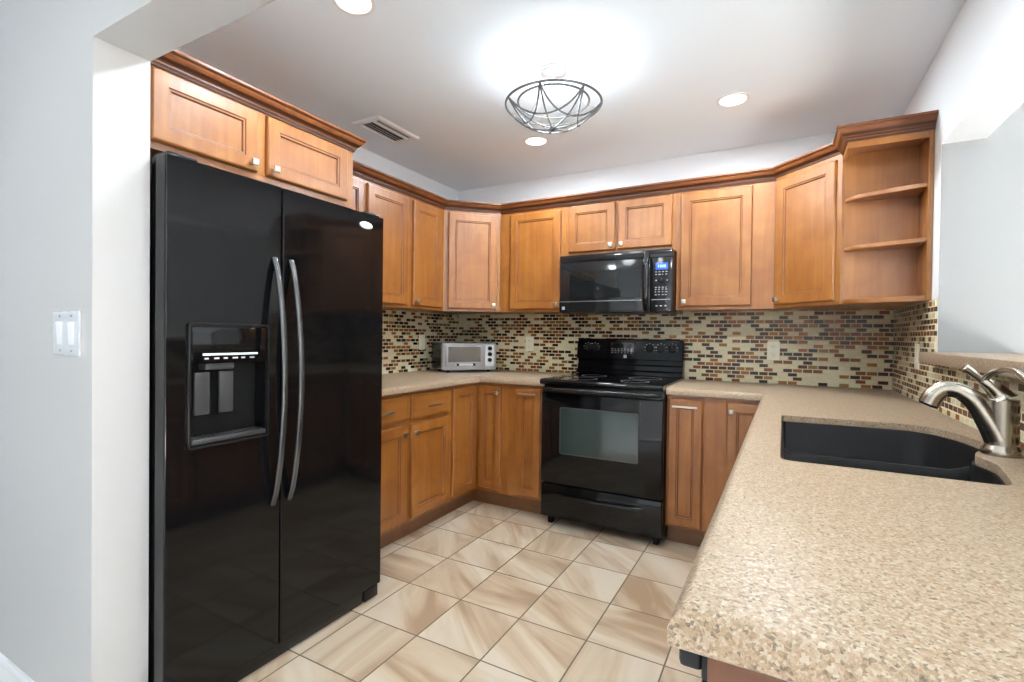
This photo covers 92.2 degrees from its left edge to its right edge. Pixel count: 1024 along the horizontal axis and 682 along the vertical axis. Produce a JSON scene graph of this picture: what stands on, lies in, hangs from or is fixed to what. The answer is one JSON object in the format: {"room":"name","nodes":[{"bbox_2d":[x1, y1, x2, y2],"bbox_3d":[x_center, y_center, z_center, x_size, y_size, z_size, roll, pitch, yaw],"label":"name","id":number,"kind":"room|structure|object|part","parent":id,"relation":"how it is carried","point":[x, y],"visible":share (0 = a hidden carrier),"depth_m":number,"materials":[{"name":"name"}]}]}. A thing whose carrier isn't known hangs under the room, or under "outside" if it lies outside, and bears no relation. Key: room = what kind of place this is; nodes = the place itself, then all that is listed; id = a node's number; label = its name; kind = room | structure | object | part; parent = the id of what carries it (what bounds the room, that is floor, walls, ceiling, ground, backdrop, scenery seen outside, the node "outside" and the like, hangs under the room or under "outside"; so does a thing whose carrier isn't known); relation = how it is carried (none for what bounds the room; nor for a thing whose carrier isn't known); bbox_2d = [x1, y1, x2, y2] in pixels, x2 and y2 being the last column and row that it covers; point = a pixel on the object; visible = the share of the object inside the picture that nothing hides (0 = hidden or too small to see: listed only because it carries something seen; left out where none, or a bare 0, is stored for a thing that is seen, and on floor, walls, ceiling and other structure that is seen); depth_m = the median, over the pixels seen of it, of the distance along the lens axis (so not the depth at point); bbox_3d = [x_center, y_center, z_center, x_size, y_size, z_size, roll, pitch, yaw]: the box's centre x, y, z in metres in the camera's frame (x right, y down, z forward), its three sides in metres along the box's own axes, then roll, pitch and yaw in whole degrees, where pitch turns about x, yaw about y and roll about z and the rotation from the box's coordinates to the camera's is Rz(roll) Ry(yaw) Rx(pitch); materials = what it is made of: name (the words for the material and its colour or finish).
{"room":"kitchen","nodes":[
{"label":"kitchen","id":0,"kind":"room"},
{"bbox_2d":[0,0,274,681],"bbox_3d":[-1.140,-0.051,1.427,4.786,2.440,0.140,1,1,29],"label":"wall","id":1,"kind":"structure","parent":0,"point":[75,74],"depth_m":1.44,"materials":[{"name":"grey paint"}]},
{"bbox_2d":[0,652,34,681],"bbox_3d":[-2.175,1.105,1.911,2.283,0.091,0.014,1,1,29],"label":"baseboard","id":2,"kind":"structure","parent":1,"relation":"attached to","point":[9,672],"depth_m":1.62,"materials":[{"name":"white paint"}]},
{"bbox_2d":[53,311,81,355],"bbox_3d":[-1.285,-0.022,1.419,0.168,0.128,0.012,1,1,29],"label":"light switch","id":3,"kind":"object","parent":1,"relation":"attached to","point":[67,325],"visible":1,"depth_m":1.41,"materials":[{"name":"white plastic"}]},
{"bbox_2d":[353,147,457,372],"bbox_3d":[-1.193,-0.070,3.106,0.120,2.440,2.750,1,1,29],"label":"wall","id":4,"kind":"structure","parent":0,"point":[361,155],"depth_m":3.64,"materials":[{"name":"white paint"}]},
{"bbox_2d":[150,64,352,208],"bbox_3d":[-1.251,-0.805,2.181,0.640,0.288,0.912,1,1,29],"label":"upper cabinet","id":5,"kind":"object","parent":4,"relation":"attached to","point":[190,119],"visible":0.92,"depth_m":1.93,"materials":[{"name":"brown wood"}]},
{"bbox_3d":[-1.124,-0.804,1.824,0.020,0.246,0.384,1,1,29],"label":"door","id":6,"kind":"part","parent":5,"relation":"part of","materials":[{"name":"brown wood"}]},
{"bbox_3d":[-1.024,-0.711,1.959,0.027,0.027,0.027,1,1,29],"label":"knob","id":7,"kind":"part","parent":5,"relation":"part of","materials":[{"name":"silver metal"}]},
{"bbox_2d":[150,49,366,152],"bbox_3d":[-1.102,-0.972,2.078,0.284,0.066,1.042,1,1,29],"label":"crown molding","id":8,"kind":"structure","parent":5,"relation":"on","point":[176,62],"depth_m":1.96,"materials":[{"name":"brown wood"}]},
{"bbox_3d":[-0.979,-0.712,2.042,0.027,0.027,0.027,1,1,29],"label":"knob","id":9,"kind":"part","parent":5,"relation":"part of","materials":[{"name":"silver metal"}]},
{"bbox_3d":[-0.908,-0.806,2.217,0.020,0.246,0.428,1,1,29],"label":"door","id":10,"kind":"part","parent":5,"relation":"part of","materials":[{"name":"brown wood"}]},
{"bbox_2d":[352,175,364,211],"bbox_3d":[-1.073,-0.594,2.813,0.351,0.753,0.360,1,1,29],"label":"upper cabinet","id":11,"kind":"object","parent":4,"relation":"attached to","point":[358,202],"visible":0.08,"depth_m":2.84,"materials":[{"name":"brown wood"}]},
{"bbox_2d":[364,180,443,310],"bbox_3d":[-0.799,-0.597,3.314,0.351,0.753,0.779,1,1,29],"label":"upper cabinet","id":12,"kind":"object","parent":4,"relation":"attached to","point":[413,229],"visible":0.66,"depth_m":3.27,"materials":[{"name":"brown wood"}]},
{"bbox_3d":[-0.771,-0.586,3.077,0.020,0.698,0.366,1,1,29],"label":"door","id":13,"kind":"part","parent":12,"relation":"part of","materials":[{"name":"brown wood"}]},
{"bbox_3d":[-0.587,-0.588,3.414,0.020,0.698,0.302,1,1,29],"label":"door","id":14,"kind":"part","parent":12,"relation":"part of","materials":[{"name":"brown wood"}]},
{"bbox_2d":[382,309,456,373],"bbox_3d":[-0.910,-0.004,3.492,0.008,0.478,1.800,1,1,29],"label":"backsplash","id":15,"kind":"structure","parent":4,"relation":"attached to","point":[401,329],"depth_m":3.75,"materials":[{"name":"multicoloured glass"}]},
{"bbox_2d":[419,335,424,349],"bbox_3d":[-0.703,0.009,3.852,0.009,0.118,0.072,1,1,29],"label":"wall switch","id":16,"kind":"object","parent":15,"relation":"attached to","point":[421,337],"visible":1,"depth_m":3.85,"materials":[{"name":"beige plastic"}]},
{"bbox_2d":[238,500,704,681],"bbox_3d":[-0.465,1.188,2.701,4.786,0.050,3.012,1,1,29],"label":"floor","id":17,"kind":"structure","parent":0,"point":[480,592],"depth_m":2.14,"materials":[{"name":"beige tile"}]},
{"bbox_2d":[148,151,382,681],"bbox_3d":[-1.141,0.290,2.035,0.898,1.733,0.906,1,1,29],"label":"refrigerator","id":18,"kind":"object","parent":17,"relation":"on","point":[266,316],"visible":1,"depth_m":1.72,"materials":[{"name":"black metal"}]},
{"bbox_3d":[-0.969,0.277,1.643,0.076,1.661,0.384,1,1,29],"label":"door","id":19,"kind":"part","parent":18,"relation":"part of","materials":[{"name":"black metal"}]},
{"bbox_3d":[-0.967,0.082,1.613,0.042,0.020,0.095,1,1,29],"label":"dispenser spout","id":20,"kind":"part","parent":18,"relation":"part of","materials":[{"name":"grey plastic"}]},
{"bbox_3d":[-0.939,0.013,1.633,0.031,0.116,0.248,1,1,29],"label":"dispenser panel","id":21,"kind":"part","parent":18,"relation":"part of","materials":[{"name":"black plastic"}]},
{"bbox_3d":[-0.930,0.139,1.628,0.019,0.393,0.273,1,1,29],"label":"dispenser frame","id":22,"kind":"part","parent":18,"relation":"part of","materials":[{"name":"black plastic"}]},
{"bbox_2d":[205,356,253,358],"bbox_3d":[-0.927,0.055,1.623,0.002,0.005,0.166,1,1,29],"label":"print","id":23,"kind":"object","parent":18,"relation":"on","point":[206,357],"depth_m":1.62,"materials":[{"name":"grey"}]},
{"bbox_3d":[-0.827,0.146,1.750,0.078,0.890,0.022,1,1,29],"label":"handle","id":24,"kind":"part","parent":18,"relation":"part of","materials":[{"name":"grey metal"}]},
{"bbox_3d":[-0.794,0.145,1.810,0.078,0.890,0.022,1,1,29],"label":"handle","id":25,"kind":"part","parent":18,"relation":"part of","materials":[{"name":"grey metal"}]},
{"bbox_3d":[-0.750,0.275,2.043,0.076,1.661,0.516,1,1,29],"label":"door","id":26,"kind":"part","parent":18,"relation":"part of","materials":[{"name":"black metal"}]},
{"bbox_2d":[380,387,449,548],"bbox_3d":[-0.856,0.721,2.932,0.660,0.870,0.862,1,1,29],"label":"base cabinet","id":27,"kind":"object","parent":17,"relation":"on","point":[415,432],"visible":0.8,"depth_m":2.85,"materials":[{"name":"brown wood"}]},
{"bbox_3d":[-0.668,0.388,2.610,0.031,0.011,0.115,1,1,29],"label":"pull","id":28,"kind":"part","parent":27,"relation":"part of","materials":[{"name":"silver metal"}]},
{"bbox_3d":[-0.695,0.751,2.627,0.020,0.544,0.381,1,1,29],"label":"door","id":29,"kind":"part","parent":27,"relation":"part of","materials":[{"name":"brown wood"}]},
{"bbox_3d":[-0.690,0.381,2.622,0.020,0.144,0.381,1,1,29],"label":"drawer","id":30,"kind":"part","parent":27,"relation":"part of","materials":[{"name":"brown wood"}]},
{"bbox_3d":[-0.493,0.749,2.995,0.020,0.544,0.372,1,1,29],"label":"door","id":31,"kind":"part","parent":27,"relation":"part of","materials":[{"name":"brown wood"}]},
{"bbox_3d":[-0.489,0.380,2.990,0.020,0.144,0.372,1,1,29],"label":"drawer","id":32,"kind":"part","parent":27,"relation":"part of","materials":[{"name":"brown wood"}]},
{"bbox_3d":[-0.466,0.386,2.978,0.031,0.011,0.115,1,1,29],"label":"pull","id":33,"kind":"part","parent":27,"relation":"part of","materials":[{"name":"silver metal"}]},
{"bbox_2d":[439,382,512,517],"bbox_3d":[-0.337,0.718,3.674,0.858,0.870,0.936,1,1,29],"label":"base cabinet","id":34,"kind":"object","parent":17,"relation":"on","point":[478,411],"visible":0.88,"depth_m":3.37,"materials":[{"name":"brown wood"}]},
{"bbox_3d":[-0.334,0.665,3.325,0.019,0.756,0.326,1,1,29],"label":"frame","id":35,"kind":"part","parent":34,"relation":"part of","materials":[{"name":"brown wood"}]},
{"bbox_3d":[-0.321,0.663,3.306,0.020,0.706,0.262,1,1,29],"label":"door","id":36,"kind":"part","parent":34,"relation":"part of","materials":[{"name":"brown wood"}]},
{"bbox_2d":[382,369,570,395],"bbox_3d":[-0.415,0.265,3.218,1.130,0.042,1.792,1,1,29],"label":"countertop","id":37,"kind":"structure","parent":34,"relation":"on","point":[404,382],"depth_m":3.29,"materials":[{"name":"beige stone"}]},
{"bbox_2d":[432,342,495,371],"bbox_3d":[-0.375,0.124,3.877,0.444,0.223,0.308,0,1,-25],"label":"toaster oven","id":38,"kind":"object","parent":37,"relation":"on","point":[446,356],"visible":1,"depth_m":3.76,"materials":[{"name":"silver metal"}]},
{"bbox_3d":[-0.361,0.111,3.743,0.300,0.163,0.008,0,1,-25],"label":"door","id":39,"kind":"part","parent":38,"relation":"part of","materials":[{"name":"silver metal"}]},
{"bbox_3d":[-0.350,0.179,3.725,0.165,0.014,0.008,0,1,-25],"label":"handle","id":40,"kind":"part","parent":38,"relation":"part of","materials":[{"name":"silver metal"}]},
{"bbox_3d":[-0.154,0.664,3.401,0.176,0.706,0.020,1,1,29],"label":"door","id":41,"kind":"part","parent":34,"relation":"part of","materials":[{"name":"brown wood"}]},
{"bbox_3d":[-0.133,0.667,3.412,0.250,0.756,0.019,1,1,29],"label":"frame","id":42,"kind":"part","parent":34,"relation":"part of","materials":[{"name":"brown wood"}]},
{"bbox_2d":[507,384,542,513],"bbox_3d":[0.227,0.727,3.522,0.276,0.870,0.660,1,1,29],"label":"base cabinet","id":43,"kind":"object","parent":17,"relation":"on","point":[525,401],"visible":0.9,"depth_m":3.27,"materials":[{"name":"brown wood"}]},
{"bbox_3d":[0.096,0.348,3.233,0.130,0.011,0.031,1,1,29],"label":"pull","id":44,"kind":"part","parent":43,"relation":"part of","materials":[{"name":"silver metal"}]},
{"bbox_3d":[0.105,0.670,3.259,0.180,0.712,0.020,1,1,29],"label":"door","id":45,"kind":"part","parent":43,"relation":"part of","materials":[{"name":"brown wood"}]},
{"bbox_2d":[540,338,685,544],"bbox_3d":[0.667,0.579,3.227,0.764,1.184,0.737,1,1,29],"label":"range","id":46,"kind":"object","parent":17,"relation":"on","point":[604,423],"visible":0.98,"depth_m":2.97,"materials":[{"name":"black metal"}]},
{"bbox_3d":[0.554,0.045,3.606,0.056,0.056,0.030,1,1,29],"label":"control knob","id":47,"kind":"part","parent":46,"relation":"part of","materials":[{"name":"black plastic"}]},
{"bbox_3d":[0.601,0.046,3.580,0.056,0.056,0.030,1,1,29],"label":"control knob","id":48,"kind":"part","parent":46,"relation":"part of","materials":[{"name":"black plastic"}]},
{"bbox_3d":[0.501,0.962,2.944,0.556,0.022,0.059,1,1,29],"label":"handle","id":49,"kind":"part","parent":46,"relation":"part of","materials":[{"name":"black metal"}]},
{"bbox_3d":[0.521,1.008,2.972,0.752,0.208,0.036,1,1,29],"label":"drawer","id":50,"kind":"part","parent":46,"relation":"part of","materials":[{"name":"black metal"}]},
{"bbox_3d":[0.525,0.613,2.966,0.752,0.566,0.040,1,1,29],"label":"door","id":51,"kind":"part","parent":46,"relation":"part of","materials":[{"name":"black"}]},
{"bbox_3d":[0.516,0.311,2.940,0.752,0.038,0.091,1,1,29],"label":"handle","id":52,"kind":"part","parent":46,"relation":"part of","materials":[{"name":"black metal"}]},
{"bbox_2d":[540,372,684,391],"bbox_3d":[0.677,0.258,3.236,0.762,0.038,0.699,1,1,29],"label":"cooktop","id":53,"kind":"object","parent":46,"relation":"in","point":[599,381],"depth_m":3.07,"materials":[{"name":"black glass"}]},
{"bbox_3d":[0.783,0.051,3.497,0.170,0.085,0.010,1,1,29],"label":"clock panel","id":54,"kind":"part","parent":46,"relation":"part of","materials":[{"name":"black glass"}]},
{"bbox_3d":[0.831,0.059,3.506,0.760,0.148,0.084,1,1,29],"label":"control panel","id":55,"kind":"part","parent":46,"relation":"part of","materials":[{"name":"black"}]},
{"bbox_3d":[0.946,0.052,3.392,0.056,0.056,0.030,1,1,29],"label":"control knob","id":56,"kind":"part","parent":46,"relation":"part of","materials":[{"name":"black plastic"}]},
{"bbox_3d":[1.013,0.053,3.355,0.056,0.056,0.030,1,1,29],"label":"control knob","id":57,"kind":"part","parent":46,"relation":"part of","materials":[{"name":"black plastic"}]},
{"bbox_3d":[1.080,0.055,3.318,0.056,0.056,0.030,1,1,29],"label":"control knob","id":58,"kind":"part","parent":46,"relation":"part of","materials":[{"name":"black plastic"}]},
{"bbox_2d":[665,395,704,546],"bbox_3d":[1.112,0.743,3.037,0.203,0.870,0.660,1,1,29],"label":"base cabinet","id":59,"kind":"object","parent":17,"relation":"on","point":[685,414],"visible":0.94,"depth_m":2.79,"materials":[{"name":"brown wood"}]},
{"bbox_3d":[0.966,0.370,2.756,0.135,0.011,0.031,1,1,29],"label":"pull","id":60,"kind":"part","parent":59,"relation":"part of","materials":[{"name":"silver metal"}]},
{"bbox_2d":[679,649,707,681],"bbox_3d":[0.618,0.765,0.714,0.632,0.859,0.598,1,1,29],"label":"dishwasher","id":61,"kind":"object","parent":17,"relation":"on","point":[689,659],"visible":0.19,"depth_m":0.59,"materials":[{"name":"black metal"}]},
{"bbox_2d":[703,397,759,533],"bbox_3d":[1.345,0.747,2.912,0.324,0.870,0.656,1,1,29],"label":"base cabinet","id":62,"kind":"object","parent":17,"relation":"on","point":[727,421],"visible":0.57,"depth_m":2.70,"materials":[{"name":"brown wood"}]},
{"bbox_3d":[1.245,0.690,2.635,0.188,0.714,0.020,1,1,29],"label":"door","id":63,"kind":"part","parent":62,"relation":"part of","materials":[{"name":"brown wood"}]},
{"bbox_2d":[177,0,964,191],"bbox_3d":[0.361,-1.274,1.092,7.700,0.050,5.020,1,1,29],"label":"ceiling","id":64,"kind":"structure","parent":0,"point":[444,72],"depth_m":2.28,"materials":[{"name":"white paint"}]},
{"bbox_2d":[332,0,375,15],"bbox_3d":[-0.592,-1.266,1.842,0.160,0.006,0.160,1,1,29],"label":"recessed light","id":65,"kind":"object","parent":64,"relation":"in","point":[351,7],"visible":1,"depth_m":1.86,"materials":[{"name":"white glass"}]},
{"bbox_2d":[352,115,418,144],"bbox_3d":[-0.761,-1.278,3.000,0.210,0.012,0.360,1,1,29],"label":"ceiling vent","id":66,"kind":"object","parent":64,"relation":"in","point":[379,126],"visible":1,"depth_m":2.98,"materials":[{"name":"white metal"}]},
{"bbox_2d":[523,136,548,145],"bbox_3d":[0.153,-1.272,3.140,0.160,0.006,0.160,1,1,29],"label":"recessed light","id":67,"kind":"object","parent":64,"relation":"in","point":[533,140],"visible":1,"depth_m":3.13,"materials":[{"name":"white glass"}]},
{"bbox_2d":[505,63,602,133],"bbox_3d":[0.193,-1.123,2.302,0.454,0.282,0.454,1,1,29],"label":"ceiling light","id":68,"kind":"object","parent":64,"relation":"hanging from","point":[552,72],"visible":1,"depth_m":2.25,"materials":[{"name":"grey metal"}]},
{"bbox_3d":[0.308,-1.166,2.322,0.212,0.130,0.006,1,1,-10],"label":"hanger rod","id":69,"kind":"part","parent":68,"relation":"part of","materials":[{"name":"grey metal"}]},
{"bbox_2d":[716,92,749,106],"bbox_3d":[1.149,-1.253,2.561,0.160,0.006,0.160,1,1,29],"label":"recessed light","id":70,"kind":"object","parent":64,"relation":"in","point":[733,99],"visible":1,"depth_m":2.55,"materials":[{"name":"white paint"}]},
{"bbox_2d":[458,133,894,385],"bbox_3d":[0.902,-0.051,3.595,3.286,2.440,0.120,1,1,29],"label":"wall","id":71,"kind":"structure","parent":0,"point":[767,155],"depth_m":3.46,"materials":[{"name":"white paint"}]},
{"bbox_2d":[419,210,517,313],"bbox_3d":[-0.353,-0.598,3.862,0.608,0.753,0.609,1,1,29],"label":"upper cabinet","id":72,"kind":"object","parent":71,"relation":"attached to","point":[472,240],"visible":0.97,"depth_m":3.64,"materials":[{"name":"brown wood"}]},
{"bbox_3d":[-0.295,-0.595,3.665,0.431,0.753,0.019,1,1,-16],"label":"frame","id":73,"kind":"part","parent":72,"relation":"part of","materials":[{"name":"brown wood"}]},
{"bbox_3d":[-0.291,-0.587,3.645,0.365,0.698,0.020,1,1,-16],"label":"door","id":74,"kind":"part","parent":72,"relation":"part of","materials":[{"name":"brown wood"}]},
{"bbox_2d":[500,207,565,313],"bbox_3d":[0.207,-0.589,3.703,0.523,0.753,0.351,1,1,29],"label":"upper cabinet","id":75,"kind":"object","parent":71,"relation":"attached to","point":[533,243],"visible":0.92,"depth_m":3.58,"materials":[{"name":"brown wood"}]},
{"bbox_2d":[565,193,677,255],"bbox_3d":[0.770,-0.766,3.393,0.754,0.378,0.351,1,1,29],"label":"upper cabinet","id":76,"kind":"object","parent":71,"relation":"attached to","point":[649,222],"visible":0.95,"depth_m":3.25,"materials":[{"name":"brown wood"}]},
{"bbox_3d":[0.542,-0.772,3.361,0.333,0.322,0.020,1,1,29],"label":"door","id":77,"kind":"part","parent":76,"relation":"part of","materials":[{"name":"brown wood"}]},
{"bbox_2d":[560,248,682,314],"bbox_3d":[0.738,-0.378,3.347,0.746,0.391,0.450,1,1,29],"label":"microwave","id":78,"kind":"object","parent":76,"relation":"attached to","point":[643,282],"visible":0.98,"depth_m":3.18,"materials":[{"name":"black"}]},
{"bbox_3d":[0.603,-0.357,3.241,0.612,0.337,0.036,1,1,29],"label":"door","id":79,"kind":"part","parent":78,"relation":"part of","materials":[{"name":"black glass"}]},
{"bbox_3d":[0.836,-0.374,3.074,0.037,0.372,0.065,1,1,29],"label":"handle","id":80,"kind":"part","parent":78,"relation":"part of","materials":[{"name":"black plastic"}]},
{"bbox_2d":[655,271,667,305],"bbox_3d":[0.923,-0.323,3.046,0.078,0.217,0.002,1,1,29],"label":"print","id":81,"kind":"object","parent":78,"relation":"attached to","point":[661,277],"depth_m":3.04,"materials":[{"name":"grey"}]},
{"bbox_3d":[0.931,-0.351,3.062,0.132,0.337,0.036,1,1,29],"label":"control panel","id":82,"kind":"part","parent":78,"relation":"part of","materials":[{"name":"black plastic"}]},
{"bbox_3d":[0.858,-0.767,3.188,0.350,0.322,0.020,1,1,29],"label":"door","id":83,"kind":"part","parent":76,"relation":"part of","materials":[{"name":"brown wood"}]},
{"bbox_2d":[457,309,893,389],"bbox_3d":[0.853,0.016,3.549,3.030,0.478,0.008,1,1,29],"label":"backsplash","id":84,"kind":"structure","parent":71,"relation":"attached to","point":[829,348],"depth_m":3.22,"materials":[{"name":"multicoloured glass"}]},
{"bbox_2d":[525,337,533,351],"bbox_3d":[0.140,0.024,3.930,0.072,0.118,0.008,1,1,29],"label":"outlet","id":85,"kind":"object","parent":84,"relation":"attached to","point":[529,346],"visible":1,"depth_m":3.93,"materials":[{"name":"beige plastic"}]},
{"bbox_2d":[767,341,779,359],"bbox_3d":[1.648,0.062,3.104,0.072,0.118,0.008,1,1,29],"label":"outlet","id":86,"kind":"object","parent":84,"relation":"attached to","point":[773,347],"visible":1,"depth_m":3.10,"materials":[{"name":"beige plastic"}]},
{"bbox_2d":[676,181,775,311],"bbox_3d":[1.338,-0.568,3.083,0.545,0.753,0.351,1,1,29],"label":"upper cabinet","id":87,"kind":"object","parent":71,"relation":"attached to","point":[726,235],"visible":1,"depth_m":2.95,"materials":[{"name":"brown wood"}]},
{"bbox_3d":[1.231,-0.563,2.984,0.402,0.703,0.020,1,1,29],"label":"door","id":88,"kind":"part","parent":87,"relation":"part of","materials":[{"name":"brown wood"}]},
{"bbox_2d":[772,154,916,310],"bbox_3d":[1.778,-0.558,2.693,0.617,0.753,0.599,1,1,29],"label":"upper cabinet","id":89,"kind":"object","parent":71,"relation":"attached to","point":[810,200],"visible":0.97,"depth_m":2.60,"materials":[{"name":"brown wood"}]},
{"bbox_2d":[353,110,938,214],"bbox_3d":[0.507,-0.966,2.567,2.740,0.066,1.444,1,1,29],"label":"crown molding","id":90,"kind":"structure","parent":89,"relation":"attached to","point":[923,121],"depth_m":2.97,"materials":[{"name":"brown wood"}]},
{"bbox_3d":[1.564,-0.555,2.639,0.020,0.703,0.372,1,1,-16],"label":"door","id":91,"kind":"part","parent":89,"relation":"part of","materials":[{"name":"brown wood"}]},
{"bbox_3d":[1.585,-0.560,2.639,0.019,0.753,0.424,1,1,-16],"label":"frame","id":92,"kind":"part","parent":89,"relation":"part of","materials":[{"name":"brown wood"}]},
{"bbox_2d":[780,421,1005,484],"bbox_3d":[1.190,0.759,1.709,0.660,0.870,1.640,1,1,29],"label":"sink","id":93,"kind":"object","parent":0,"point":[781,421],"visible":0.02,"depth_m":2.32,"materials":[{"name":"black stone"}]},
{"bbox_2d":[666,379,1023,681],"bbox_3d":[0.963,0.298,1.785,1.132,0.042,2.984,1,1,29],"label":"countertop","id":94,"kind":"structure","parent":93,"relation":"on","point":[800,571],"depth_m":0.63,"materials":[{"name":"beige stone"}]},
{"bbox_2d":[919,364,1023,458],"bbox_3d":[1.155,0.172,1.223,0.203,0.226,0.192,1,1,29],"label":"faucet","id":95,"kind":"object","parent":94,"relation":"on","point":[996,417],"visible":1,"depth_m":1.23,"materials":[{"name":"silver metal"}]},
{"bbox_2d":[919,400,938,408],"bbox_3d":[1.120,0.170,1.323,0.043,0.022,0.045,1,1,29],"label":"outlet","id":96,"kind":"object","parent":95,"relation":"attached to","point":[931,403],"depth_m":1.30,"materials":[{"name":"black"}]},
{"bbox_3d":[1.174,0.181,1.275,0.189,0.153,0.064,1,1,36],"label":"spout","id":97,"kind":"part","parent":95,"relation":"part of","materials":[{"name":"silver metal"}]},
{"bbox_3d":[1.190,0.085,1.181,0.034,0.049,0.155,1,1,13],"label":"lever","id":98,"kind":"part","parent":95,"relation":"part of","materials":[{"name":"silver metal"}]},
{"bbox_2d":[897,0,1023,397],"bbox_3d":[1.592,-0.019,1.580,0.140,2.440,2.752,1,1,29],"label":"wall","id":99,"kind":"structure","parent":0,"point":[983,64],"depth_m":1.77,"materials":[{"name":"white paint"}]},
{"bbox_2d":[892,299,1023,449],"bbox_3d":[1.478,0.057,1.530,0.008,0.458,2.950,1,1,29],"label":"backsplash","id":100,"kind":"structure","parent":99,"relation":"attached to","point":[914,324],"depth_m":2.20,"materials":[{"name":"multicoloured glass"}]},
{"bbox_2d":[914,344,919,368],"bbox_3d":[1.891,0.071,2.302,0.009,0.118,0.072,1,1,29],"label":"wall switch","id":101,"kind":"object","parent":100,"relation":"attached to","point":[917,346],"visible":0.99,"depth_m":2.29,"materials":[{"name":"beige plastic"}]},
{"bbox_2d":[937,103,1023,353],"bbox_3d":[3.134,0.002,1.364,3.054,2.440,0.122,1,1,29],"label":"wall","id":102,"kind":"structure","parent":0,"point":[981,296],"depth_m":1.98,"materials":[{"name":"grey paint"}]},
{"bbox_2d":[843,129,934,303],"bbox_3d":[1.724,-0.554,2.279,0.312,0.753,0.176,1,1,29],"label":"corner shelf","id":103,"kind":"object","parent":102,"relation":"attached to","point":[889,180],"visible":0.98,"depth_m":2.33,"materials":[{"name":"brown wood"}]},
{"bbox_3d":[1.719,-0.190,2.290,0.284,0.024,0.162,1,1,29],"label":"shelf","id":104,"kind":"part","parent":103,"relation":"part of","materials":[{"name":"brown wood"}]},
{"bbox_3d":[1.722,-0.445,2.287,0.284,0.018,0.162,1,1,29],"label":"shelf","id":105,"kind":"part","parent":103,"relation":"part of","materials":[{"name":"brown wood"}]},
{"bbox_3d":[1.725,-0.685,2.284,0.284,0.018,0.162,1,1,29],"label":"shelf","id":106,"kind":"part","parent":103,"relation":"part of","materials":[{"name":"brown wood"}]},
{"bbox_3d":[1.853,-0.552,2.208,0.018,0.753,0.174,1,1,29],"label":"panel","id":107,"kind":"part","parent":103,"relation":"part of","materials":[{"name":"brown wood"}]},
{"bbox_3d":[0.331,1.216,1.121,7.700,0.050,5.020,1,1,29],"label":"floor","id":108,"kind":"structure","parent":0,"visible":0},
{"bbox_2d":[707,658,786,681],"bbox_3d":[0.496,0.766,0.421,0.626,0.870,0.024,1,1,29],"label":"end panel","id":109,"kind":"object","parent":108,"relation":"on","point":[717,671],"visible":0.02,"depth_m":0.54,"materials":[{"name":"brown wood"}]},
{"bbox_3d":[1.322,0.649,1.109,0.140,1.108,2.075,1,1,29],"label":"wall","id":110,"kind":"structure","parent":0,"visible":0},
{"bbox_2d":[919,352,1023,378],"bbox_3d":[1.402,0.073,1.180,0.315,0.043,1.864,1,1,29],"label":"bar ledge","id":111,"kind":"object","parent":110,"relation":"on","point":[981,362],"visible":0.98,"depth_m":1.56,"materials":[{"name":"beige stone"}]}
]}

